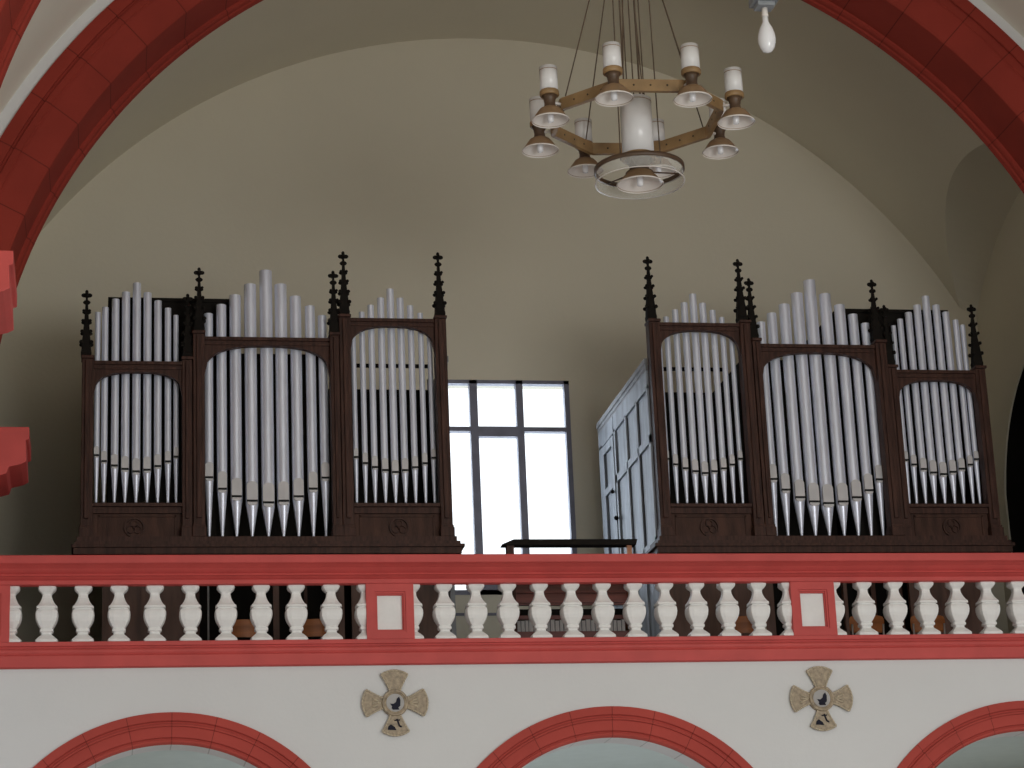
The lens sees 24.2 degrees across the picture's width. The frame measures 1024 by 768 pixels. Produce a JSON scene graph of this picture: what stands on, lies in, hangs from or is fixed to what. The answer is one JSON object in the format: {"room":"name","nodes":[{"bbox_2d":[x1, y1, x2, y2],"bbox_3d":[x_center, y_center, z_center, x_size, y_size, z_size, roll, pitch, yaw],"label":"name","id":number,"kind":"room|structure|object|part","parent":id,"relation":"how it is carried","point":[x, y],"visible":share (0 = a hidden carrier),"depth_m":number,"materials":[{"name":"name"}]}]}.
{"room":"church","nodes":[
{"label":"church","id":0,"kind":"room"},
{"bbox_2d":[0,0,40,87],"bbox_3d":[1.572,-0.336,19.044,13.800,14.700,0.835,1,-17,-10],"label":"trim","id":1,"kind":"structure","parent":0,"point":[15,15],"depth_m":19.11,"materials":[{"name":"red paint"}]},
{"bbox_2d":[748,0,777,52],"bbox_3d":[2.054,-4.569,20.455,0.210,3.785,0.200,1,-17,-10],"label":"lamp","id":2,"kind":"object","parent":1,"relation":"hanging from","point":[766,37],"visible":1,"depth_m":19.93,"materials":[{"name":"white glass"}]},
{"bbox_2d":[762,7,768,15],"bbox_3d":[2.115,-3.114,20.017,0.060,0.088,0.060,1,-17,-10],"label":"socket","id":3,"kind":"object","parent":2,"relation":"attached to","point":[765,10],"depth_m":20.00,"materials":[{"name":"white ceramic"}]},
{"bbox_3d":[2.124,-2.915,19.957,0.150,0.327,0.150,1,-17,-10],"label":"bulb","id":4,"kind":"part","parent":2,"relation":"part of","materials":[{"name":"white glass"}]},
{"bbox_2d":[0,38,1008,641],"bbox_3d":[-0.088,2.611,28.446,14.000,14.620,0.350,1,-17,-10],"label":"wall","id":5,"kind":"structure","parent":0,"point":[391,157],"depth_m":29.52,"materials":[{"name":"beige paint"}]},
{"bbox_2d":[456,613,496,615],"bbox_3d":[-0.051,2.715,28.224,2.200,0.030,0.020,1,-17,-10],"label":"trim","id":6,"kind":"structure","parent":5,"relation":"attached to","point":[457,614],"depth_m":28.17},
{"bbox_2d":[427,379,576,594],"bbox_3d":[-0.121,1.234,28.712,1.740,2.650,0.100,1,-17,-10],"label":"window","id":7,"kind":"structure","parent":5,"relation":"in","point":[476,432],"depth_m":28.84,"materials":[{"name":"clear glass"}]},
{"bbox_2d":[0,0,1023,767],"bbox_3d":[0.815,1.143,23.323,13.400,14.400,0.340,1,-17,-10],"label":"wall","id":8,"kind":"structure","parent":0,"point":[315,712],"depth_m":22.44,"materials":[{"name":"paint"}]},
{"bbox_2d":[0,427,30,496],"bbox_3d":[-5.142,0.792,22.517,1.180,0.589,0.800,1,-17,-10],"label":"trim","id":9,"kind":"structure","parent":8,"relation":"attached to","point":[15,444],"depth_m":22.28,"materials":[{"name":"red paint"}]},
{"bbox_2d":[33,712,310,767],"bbox_3d":[-3.021,5.478,21.142,3.600,5.160,0.090,1,-17,-10],"label":"trim","id":10,"kind":"structure","parent":8,"relation":"attached to","point":[243,742],"depth_m":21.82,"materials":[{"name":"red paint"}]},
{"bbox_2d":[88,745,256,767],"bbox_3d":[-3.056,5.564,21.337,3.500,5.110,0.340,1,-17,-10],"label":"trim","id":11,"kind":"structure","parent":8,"relation":"attached to","point":[234,759],"depth_m":21.99,"materials":[{"name":"paint"}]},
{"bbox_2d":[361,669,428,736],"bbox_3d":[-1.087,2.963,22.215,0.627,0.627,0.055,1,-17,-10],"label":"wall cross","id":12,"kind":"object","parent":8,"relation":"attached to","point":[395,702],"visible":1,"depth_m":22.19,"materials":[{"name":"beige stone"}]},
{"bbox_3d":[-1.283,2.964,22.191,0.215,0.250,0.035,1,-17,-10],"label":"arm","id":13,"kind":"part","parent":12,"relation":"part of","materials":[{"name":"beige stone"}]},
{"bbox_3d":[-1.096,2.777,22.281,0.250,0.215,0.035,1,-17,-10],"label":"arm","id":14,"kind":"part","parent":12,"relation":"part of","materials":[{"name":"beige stone"}]},
{"bbox_3d":[-1.080,3.155,22.167,0.250,0.215,0.035,1,-17,-10],"label":"arm","id":15,"kind":"part","parent":12,"relation":"part of","materials":[{"name":"beige stone"}]},
{"bbox_3d":[-0.894,2.968,22.258,0.215,0.250,0.035,1,-17,-10],"label":"arm","id":16,"kind":"part","parent":12,"relation":"part of","materials":[{"name":"beige stone"}]},
{"bbox_2d":[0,553,1023,668],"bbox_3d":[0.865,2.178,22.919,12.020,1.032,0.435,1,-17,-10],"label":"balustrade","id":17,"kind":"object","parent":8,"relation":"on","point":[388,613],"visible":1,"depth_m":22.67,"materials":[{"name":"red paint"}]},
{"bbox_3d":[-1.166,2.179,22.602,0.236,0.327,0.155,1,-17,-10],"label":"recessed panel","id":18,"kind":"part","parent":17,"relation":"part of","materials":[{"name":"white paint"}]},
{"bbox_3d":[0.859,1.808,23.032,11.800,0.257,0.435,1,-17,-10],"label":"rail","id":19,"kind":"part","parent":17,"relation":"part of","materials":[{"name":"red paint"}]},
{"bbox_3d":[0.889,2.557,22.816,11.800,0.247,0.295,1,-17,-10],"label":"rail","id":20,"kind":"part","parent":17,"relation":"part of","materials":[{"name":"red paint"}]},
{"bbox_3d":[2.904,2.219,23.308,0.236,0.327,0.155,1,-17,-10],"label":"recessed panel","id":21,"kind":"part","parent":17,"relation":"part of","materials":[{"name":"white paint"}]},
{"bbox_2d":[0,0,1023,343],"bbox_3d":[0.773,1.061,23.566,13.800,14.700,0.835,1,-17,-10],"label":"arch","id":22,"kind":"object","parent":8,"relation":"attached to","point":[957,51],"depth_m":24.18,"materials":[{"name":"red paint"}]},
{"bbox_2d":[522,738,704,767],"bbox_3d":[0.994,5.604,22.039,3.500,5.110,0.340,1,-17,-10],"label":"trim","id":23,"kind":"structure","parent":8,"relation":"attached to","point":[681,758],"depth_m":22.72,"materials":[{"name":"paint"}]},
{"bbox_2d":[477,706,752,767],"bbox_3d":[1.028,5.518,21.844,3.600,5.160,0.090,1,-17,-10],"label":"trim","id":24,"kind":"structure","parent":8,"relation":"attached to","point":[688,739],"depth_m":22.53,"materials":[{"name":"red paint"}]},
{"bbox_2d":[790,666,852,730],"bbox_3d":[2.963,3.014,22.914,0.627,0.627,0.055,1,-17,-10],"label":"wall cross","id":25,"kind":"object","parent":8,"relation":"attached to","point":[820,698],"visible":1,"depth_m":22.89,"materials":[{"name":"beige stone"}]},
{"bbox_3d":[2.767,3.015,22.890,0.215,0.250,0.035,1,-17,-10],"label":"arm","id":26,"kind":"part","parent":25,"relation":"part of","materials":[{"name":"beige stone"}]},
{"bbox_3d":[2.954,2.828,22.980,0.250,0.215,0.035,1,-17,-10],"label":"arm","id":27,"kind":"part","parent":25,"relation":"part of","materials":[{"name":"beige stone"}]},
{"bbox_3d":[2.970,3.206,22.866,0.250,0.215,0.035,1,-17,-10],"label":"arm","id":28,"kind":"part","parent":25,"relation":"part of","materials":[{"name":"beige stone"}]},
{"bbox_3d":[3.156,3.019,22.957,0.215,0.250,0.035,1,-17,-10],"label":"arm","id":29,"kind":"part","parent":25,"relation":"part of","materials":[{"name":"beige stone"}]},
{"bbox_2d":[897,701,1023,767],"bbox_3d":[5.097,5.558,22.550,3.600,5.160,0.090,1,-17,-10],"label":"trim","id":30,"kind":"structure","parent":8,"relation":"attached to","point":[972,726],"depth_m":23.08,"materials":[{"name":"red paint"}]},
{"bbox_2d":[971,731,1023,743],"bbox_3d":[5.063,5.644,22.745,3.500,5.110,0.340,1,-17,-10],"label":"trim","id":31,"kind":"structure","parent":8,"relation":"attached to","point":[1019,733],"depth_m":23.40,"materials":[{"name":"paint"}]},
{"bbox_2d":[0,0,1023,113],"bbox_3d":[2.707,-5.458,12.789,13.200,8.000,24.020,1,-17,-10],"label":"ceiling","id":32,"kind":"structure","parent":0,"point":[51,19],"depth_m":23.21,"materials":[{"name":"paint"}]},
{"bbox_2d":[0,251,16,333],"bbox_3d":[-4.344,-0.598,17.993,1.180,0.525,1.000,1,-17,-10],"label":"trim","id":33,"kind":"structure","parent":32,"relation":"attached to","point":[8,289],"depth_m":17.86,"materials":[{"name":"red paint"}]},
{"bbox_2d":[522,0,754,199],"bbox_3d":[1.083,-4.106,22.688,2.093,4.785,2.093,1,-17,-10],"label":"chandelier","id":34,"kind":"object","parent":32,"relation":"hanging from","point":[643,147],"visible":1,"depth_m":22.02,"materials":[{"name":"brown wood"}]},
{"bbox_3d":[0.263,-2.246,22.389,0.340,0.120,0.340,1,-17,-10],"label":"lamp shade","id":35,"kind":"part","parent":34,"relation":"part of","materials":[{"name":"white glass"}]},
{"bbox_3d":[0.264,-2.219,22.381,0.060,0.115,0.060,1,-17,-10],"label":"light bulb","id":36,"kind":"part","parent":34,"relation":"part of","materials":[{"name":"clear glass"}]},
{"bbox_3d":[0.349,-2.427,21.706,0.060,0.115,0.060,1,-17,-10],"label":"light bulb","id":37,"kind":"part","parent":34,"relation":"part of","materials":[{"name":"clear glass"}]},
{"bbox_3d":[0.348,-2.453,21.713,0.340,0.120,0.340,1,-17,-10],"label":"lamp shade","id":38,"kind":"part","parent":34,"relation":"part of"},
{"bbox_3d":[0.703,-2.075,22.922,0.060,0.115,0.060,1,-17,-10],"label":"light bulb","id":39,"kind":"part","parent":34,"relation":"part of","materials":[{"name":"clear glass"}]},
{"bbox_3d":[0.702,-2.101,22.930,0.340,0.120,0.340,1,-17,-10],"label":"lamp shade","id":40,"kind":"part","parent":34,"relation":"part of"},
{"bbox_3d":[0.908,-2.575,21.291,0.060,0.115,0.060,1,-17,-10],"label":"light bulb","id":41,"kind":"part","parent":34,"relation":"part of","materials":[{"name":"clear glass"}]},
{"bbox_3d":[0.907,-2.602,21.299,0.340,0.120,0.340,1,-17,-10],"label":"lamp shade","id":42,"kind":"part","parent":34,"relation":"part of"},
{"bbox_3d":[1.178,-1.872,22.015,0.060,0.115,0.060,1,-17,-10],"label":"light bulb","id":43,"kind":"part","parent":34,"relation":"part of","materials":[{"name":"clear glass"}]},
{"bbox_3d":[1.177,-1.898,22.023,0.426,0.120,0.426,1,-17,-10],"label":"lamp shade","id":44,"kind":"part","parent":34,"relation":"part of","materials":[{"name":"white glass"}]},
{"bbox_3d":[1.408,-2.104,23.020,0.340,0.120,0.340,1,-17,-10],"label":"lamp shade","id":45,"kind":"part","parent":34,"relation":"part of","materials":[{"name":"glass"}]},
{"bbox_3d":[1.615,-2.578,21.381,0.060,0.115,0.060,1,-17,-10],"label":"light bulb","id":46,"kind":"part","parent":34,"relation":"part of","materials":[{"name":"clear glass"}]},
{"bbox_3d":[1.613,-2.604,21.389,0.340,0.120,0.340,1,-17,-10],"label":"lamp shade","id":47,"kind":"part","parent":34,"relation":"part of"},
{"bbox_3d":[1.968,-2.226,22.598,0.060,0.115,0.060,1,-17,-10],"label":"light bulb","id":48,"kind":"part","parent":34,"relation":"part of","materials":[{"name":"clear glass"}]},
{"bbox_3d":[1.967,-2.253,22.606,0.340,0.120,0.340,1,-17,-10],"label":"lamp shade","id":49,"kind":"part","parent":34,"relation":"part of","materials":[{"name":"white glass"}]},
{"bbox_3d":[2.054,-2.434,21.923,0.060,0.115,0.060,1,-17,-10],"label":"light bulb","id":50,"kind":"part","parent":34,"relation":"part of","materials":[{"name":"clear glass"}]},
{"bbox_3d":[2.052,-2.460,21.931,0.340,0.120,0.340,1,-17,-10],"label":"lamp shade","id":51,"kind":"part","parent":34,"relation":"part of","materials":[{"name":"white glass"}]},
{"bbox_2d":[40,0,1020,314],"bbox_3d":[0.133,-3.170,27.496,12.400,4.024,4.920,1,-17,-10],"label":"ceiling","id":52,"kind":"structure","parent":0,"point":[825,86],"depth_m":29.27,"materials":[{"name":"beige paint"}]},
{"bbox_2d":[97,736,1023,767],"bbox_3d":[0.538,3.712,25.356,15.000,0.220,5.640,1,-17,-10],"label":"ceiling","id":53,"kind":"structure","parent":0,"point":[1000,752],"depth_m":26.47,"materials":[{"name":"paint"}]},
{"bbox_2d":[231,619,255,637],"bbox_3d":[-2.645,2.750,23.500,0.422,0.812,0.462,1,-17,-10],"label":"chair","id":54,"kind":"object","parent":53,"relation":"on","point":[242,627],"visible":0.16,"depth_m":23.42,"materials":[{"name":"orange wood"}]},
{"bbox_2d":[71,251,464,640],"bbox_3d":[-2.752,1.338,26.188,4.038,5.069,2.900,1,-17,-10],"label":"pipe organ","id":55,"kind":"object","parent":53,"relation":"on","point":[208,447],"visible":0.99,"depth_m":25.19,"materials":[{"name":"brown wood"}]},
{"bbox_3d":[-4.402,0.656,24.770,0.145,1.950,0.200,1,-17,-10],"label":"post","id":56,"kind":"part","parent":55,"relation":"part of","materials":[{"name":"brown wood"}]},
{"bbox_3d":[-3.882,1.317,24.764,0.914,0.100,0.320,1,-17,-10],"label":"sill","id":57,"kind":"part","parent":55,"relation":"part of","materials":[{"name":"brown wood"}]},
{"bbox_3d":[-3.862,1.504,24.640,0.914,0.350,0.072,1,-17,-10],"label":"carved panel","id":58,"kind":"part","parent":55,"relation":"part of","materials":[{"name":"brown wood"}]},
{"bbox_3d":[-3.735,2.648,24.326,0.866,1.570,0.060,1,-17,-10],"label":"panel","id":59,"kind":"part","parent":55,"relation":"part of","materials":[{"name":"wood"}]},
{"bbox_3d":[-3.389,0.666,24.946,0.131,1.950,0.200,1,-17,-10],"label":"post","id":60,"kind":"part","parent":55,"relation":"part of","materials":[{"name":"brown wood"}]},
{"bbox_3d":[-3.273,0.529,24.993,0.144,2.230,0.230,1,-17,-10],"label":"post","id":61,"kind":"part","parent":55,"relation":"part of","materials":[{"name":"brown wood"}]},
{"bbox_3d":[-1.861,0.543,25.238,0.120,2.230,0.230,1,-17,-10],"label":"post","id":62,"kind":"part","parent":55,"relation":"part of","materials":[{"name":"brown wood"}]},
{"bbox_3d":[-1.754,0.445,25.292,0.143,2.440,0.220,1,-17,-10],"label":"post","id":63,"kind":"part","parent":55,"relation":"part of","materials":[{"name":"brown wood"}]},
{"bbox_3d":[-1.163,2.721,24.932,1.007,1.570,0.050,1,-17,-10],"label":"panel","id":64,"kind":"part","parent":55,"relation":"part of","materials":[{"name":"brown wood"}]},
{"bbox_3d":[-1.228,1.343,25.225,0.912,0.100,0.320,1,-17,-10],"label":"sill","id":65,"kind":"part","parent":55,"relation":"part of","materials":[{"name":"brown wood"}]},
{"bbox_3d":[-1.208,1.530,25.100,0.912,0.350,0.072,1,-17,-10],"label":"carved panel","id":66,"kind":"part","parent":55,"relation":"part of","materials":[{"name":"brown wood"}]},
{"bbox_3d":[-0.736,0.455,25.469,0.148,2.440,0.220,1,-17,-10],"label":"post","id":67,"kind":"part","parent":55,"relation":"part of","materials":[{"name":"brown wood"}]},
{"bbox_2d":[302,619,325,636],"bbox_3d":[-1.943,2.757,23.621,0.422,0.812,0.462,1,-17,-10],"label":"chair","id":68,"kind":"object","parent":53,"relation":"on","point":[312,627],"visible":0.23,"depth_m":23.53,"materials":[{"name":"wood"}]},
{"bbox_2d":[500,539,636,637],"bbox_3d":[0.583,2.332,23.827,1.379,1.535,0.340,1,-17,-10],"label":"organ console","id":69,"kind":"object","parent":53,"relation":"on","point":[553,593],"visible":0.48,"depth_m":23.87,"materials":[{"name":"brown wood"}]},
{"bbox_3d":[-0.013,2.358,23.724,0.070,1.475,0.320,1,-17,-10],"label":"panel","id":70,"kind":"part","parent":69,"relation":"part of","materials":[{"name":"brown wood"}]},
{"bbox_2d":[517,621,520,631],"bbox_3d":[0.059,2.412,23.678,0.037,0.117,0.130,1,-17,-10],"label":"book","id":71,"kind":"object","parent":69,"relation":"on","point":[518,622],"visible":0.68,"depth_m":23.62,"materials":[{"name":"grey paper"}]},
{"bbox_2d":[521,620,524,631],"bbox_3d":[0.099,2.412,23.685,0.040,0.117,0.130,1,-17,-10],"label":"book","id":72,"kind":"object","parent":69,"relation":"on","point":[522,622],"visible":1,"depth_m":23.62,"materials":[{"name":"grey paper"}]},
{"bbox_2d":[525,620,528,631],"bbox_3d":[0.138,2.411,23.692,0.035,0.121,0.130,1,-17,-10],"label":"book","id":73,"kind":"object","parent":69,"relation":"on","point":[527,621],"visible":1,"depth_m":23.63,"materials":[{"name":"grey paper"}]},
{"bbox_2d":[529,620,533,630],"bbox_3d":[0.180,2.408,23.701,0.047,0.127,0.130,1,-17,-10],"label":"book","id":74,"kind":"object","parent":69,"relation":"on","point":[531,626],"visible":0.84,"depth_m":23.64,"materials":[{"name":"grey paper"}]},
{"bbox_2d":[550,619,554,630],"bbox_3d":[0.393,2.410,23.737,0.046,0.127,0.130,1,-17,-10],"label":"book","id":75,"kind":"object","parent":69,"relation":"on","point":[552,622],"visible":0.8,"depth_m":23.68,"materials":[{"name":"grey paper"}]},
{"bbox_2d":[555,621,559,630],"bbox_3d":[0.439,2.415,23.744,0.045,0.118,0.130,1,-17,-10],"label":"book","id":76,"kind":"object","parent":69,"relation":"on","point":[557,623],"visible":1,"depth_m":23.68,"materials":[{"name":"grey paper"}]},
{"bbox_2d":[559,620,563,630],"bbox_3d":[0.482,2.412,23.753,0.038,0.124,0.130,1,-17,-10],"label":"book","id":77,"kind":"object","parent":69,"relation":"on","point":[560,621],"visible":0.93,"depth_m":23.69,"materials":[{"name":"grey paper"}]},
{"bbox_3d":[0.574,2.335,23.915,1.150,0.040,0.030,1,-17,-10],"label":"rail","id":78,"kind":"part","parent":69,"relation":"part of","materials":[{"name":"wood"}]},
{"bbox_3d":[0.586,2.097,23.855,1.150,0.220,0.065,1,-17,-10],"label":"panel","id":79,"kind":"part","parent":69,"relation":"part of","materials":[{"name":"brown wood"}]},
{"bbox_3d":[0.617,2.507,23.657,1.150,0.060,0.030,1,-17,-10],"label":"rail","id":80,"kind":"part","parent":69,"relation":"part of","materials":[{"name":"wood"}]},
{"bbox_2d":[517,631,629,634],"bbox_3d":[0.592,2.503,23.797,1.150,0.030,0.300,1,-17,-10],"label":"shelf","id":81,"kind":"object","parent":69,"relation":"attached to","point":[530,632],"depth_m":23.66,"materials":[{"name":"brown wood"}]},
{"bbox_2d":[578,621,581,630],"bbox_3d":[0.661,2.417,23.782,0.041,0.118,0.130,1,-17,-10],"label":"book","id":82,"kind":"object","parent":69,"relation":"on","point":[580,623],"visible":0.25,"depth_m":23.72,"materials":[{"name":"grey paper"}]},
{"bbox_2d":[581,620,585,630],"bbox_3d":[0.703,2.418,23.790,0.041,0.116,0.130,1,-17,-10],"label":"book","id":83,"kind":"object","parent":69,"relation":"on","point":[583,622],"visible":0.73,"depth_m":23.73,"materials":[{"name":"grey paper"}]},
{"bbox_2d":[584,619,590,630],"bbox_3d":[0.748,2.413,23.799,0.047,0.128,0.130,1,-17,-10],"label":"book","id":84,"kind":"object","parent":69,"relation":"on","point":[588,621],"visible":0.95,"depth_m":23.74,"materials":[{"name":"grey paper"}]},
{"bbox_2d":[591,620,594,630],"bbox_3d":[0.794,2.418,23.806,0.042,0.120,0.130,1,-17,-10],"label":"book","id":85,"kind":"object","parent":69,"relation":"on","point":[592,621],"visible":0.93,"depth_m":23.75,"materials":[{"name":"grey paper"}]},
{"bbox_2d":[613,620,616,630],"bbox_3d":[1.016,2.420,23.844,0.036,0.120,0.130,1,-17,-10],"label":"book","id":86,"kind":"object","parent":69,"relation":"on","point":[614,621],"visible":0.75,"depth_m":23.79,"materials":[{"name":"grey paper"}]},
{"bbox_2d":[617,620,621,630],"bbox_3d":[1.058,2.422,23.851,0.045,0.116,0.130,1,-17,-10],"label":"book","id":87,"kind":"object","parent":69,"relation":"on","point":[619,623],"visible":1,"depth_m":23.79,"materials":[{"name":"grey paper"}]},
{"bbox_2d":[621,619,625,630],"bbox_3d":[1.099,2.418,23.860,0.035,0.124,0.130,1,-17,-10],"label":"book","id":88,"kind":"object","parent":69,"relation":"on","point":[622,620],"visible":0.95,"depth_m":23.80,"materials":[{"name":"grey paper"}]},
{"bbox_3d":[1.179,2.369,23.931,0.050,1.475,0.320,1,-17,-10],"label":"panel","id":89,"kind":"part","parent":69,"relation":"part of","materials":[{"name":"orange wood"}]},
{"bbox_2d":[734,616,766,632],"bbox_3d":[2.402,2.800,24.375,0.422,0.812,0.462,1,-17,-10],"label":"chair","id":90,"kind":"object","parent":53,"relation":"on","point":[743,625],"visible":0.17,"depth_m":24.29,"materials":[{"name":"wood"}]},
{"bbox_2d":[596,256,1014,636],"bbox_3d":[3.216,1.397,27.224,4.010,5.069,2.900,1,-17,-10],"label":"pipe organ","id":91,"kind":"object","parent":53,"relation":"on","point":[866,436],"visible":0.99,"depth_m":26.29,"materials":[{"name":"brown wood"}]},
{"bbox_3d":[1.163,1.492,27.824,0.028,1.700,0.610,1,-17,-10],"label":"door","id":92,"kind":"part","parent":91,"relation":"part of","materials":[{"name":"wood"}]},
{"bbox_3d":[1.246,0.169,27.399,0.035,0.140,2.630,1,-17,-10],"label":"cornice","id":93,"kind":"part","parent":91,"relation":"part of","materials":[{"name":"wood"}]},
{"bbox_3d":[1.298,1.199,27.079,0.022,2.020,2.610,1,-17,-10],"label":"panel frame","id":94,"kind":"part","parent":91,"relation":"part of","materials":[{"name":"wood"}]},
{"bbox_3d":[1.589,0.478,25.872,0.147,2.440,0.220,1,-17,-10],"label":"post","id":95,"kind":"part","parent":91,"relation":"part of","materials":[{"name":"brown wood"}]},
{"bbox_3d":[2.115,1.376,25.804,0.906,0.100,0.320,1,-17,-10],"label":"sill","id":96,"kind":"part","parent":91,"relation":"part of","materials":[{"name":"brown wood"}]},
{"bbox_3d":[2.134,1.563,25.680,0.906,0.350,0.072,1,-17,-10],"label":"carved panel","id":97,"kind":"part","parent":91,"relation":"part of","materials":[{"name":"brown wood"}]},
{"bbox_3d":[2.201,2.709,25.365,1.140,1.570,0.040,1,-17,-10],"label":"panel","id":98,"kind":"part","parent":91,"relation":"part of","materials":[{"name":"brown wood"}]},
{"bbox_3d":[2.601,0.488,26.048,0.142,2.440,0.220,1,-17,-10],"label":"post","id":99,"kind":"part","parent":91,"relation":"part of","materials":[{"name":"brown wood"}]},
{"bbox_3d":[2.718,0.588,26.032,0.119,2.230,0.230,1,-17,-10],"label":"post","id":100,"kind":"part","parent":91,"relation":"part of","materials":[{"name":"brown wood"}]},
{"bbox_3d":[4.120,0.602,26.276,0.143,2.230,0.230,1,-17,-10],"label":"post","id":101,"kind":"part","parent":91,"relation":"part of","materials":[{"name":"brown wood"}]},
{"bbox_3d":[4.241,0.742,26.270,0.130,1.950,0.200,1,-17,-10],"label":"post","id":102,"kind":"part","parent":91,"relation":"part of","materials":[{"name":"brown wood"}]},
{"bbox_3d":[4.735,2.731,25.795,0.860,1.570,0.060,1,-17,-10],"label":"panel","id":103,"kind":"part","parent":91,"relation":"part of","materials":[{"name":"wood"}]},
{"bbox_3d":[4.750,1.402,26.262,0.908,0.100,0.320,1,-17,-10],"label":"sill","id":104,"kind":"part","parent":91,"relation":"part of","materials":[{"name":"brown wood"}]},
{"bbox_3d":[4.770,1.589,26.137,0.908,0.350,0.072,1,-17,-10],"label":"carved panel","id":105,"kind":"part","parent":91,"relation":"part of","materials":[{"name":"brown wood"}]},
{"bbox_3d":[5.247,0.751,26.444,0.144,1.950,0.200,1,-17,-10],"label":"post","id":106,"kind":"part","parent":91,"relation":"part of","materials":[{"name":"brown wood"}]},
{"bbox_2d":[849,615,884,634],"bbox_3d":[3.634,2.812,24.589,0.422,0.812,0.462,1,-17,-10],"label":"chair","id":107,"kind":"object","parent":53,"relation":"on","point":[878,621],"visible":0.29,"depth_m":24.52,"materials":[{"name":"wood"}]},
{"bbox_2d":[910,615,945,633],"bbox_3d":[4.279,2.818,24.701,0.422,0.812,0.462,1,-17,-10],"label":"chair","id":108,"kind":"object","parent":53,"relation":"on","point":[939,621],"visible":0.26,"depth_m":24.63,"materials":[{"name":"wood"}]},
{"bbox_2d":[976,191,1023,767],"bbox_3d":[7.875,3.069,26.978,2.800,12.250,5.400,1,-17,-10],"label":"wall","id":109,"kind":"structure","parent":0,"point":[1000,311],"depth_m":29.53,"materials":[{"name":"beige paint"}]}
]}

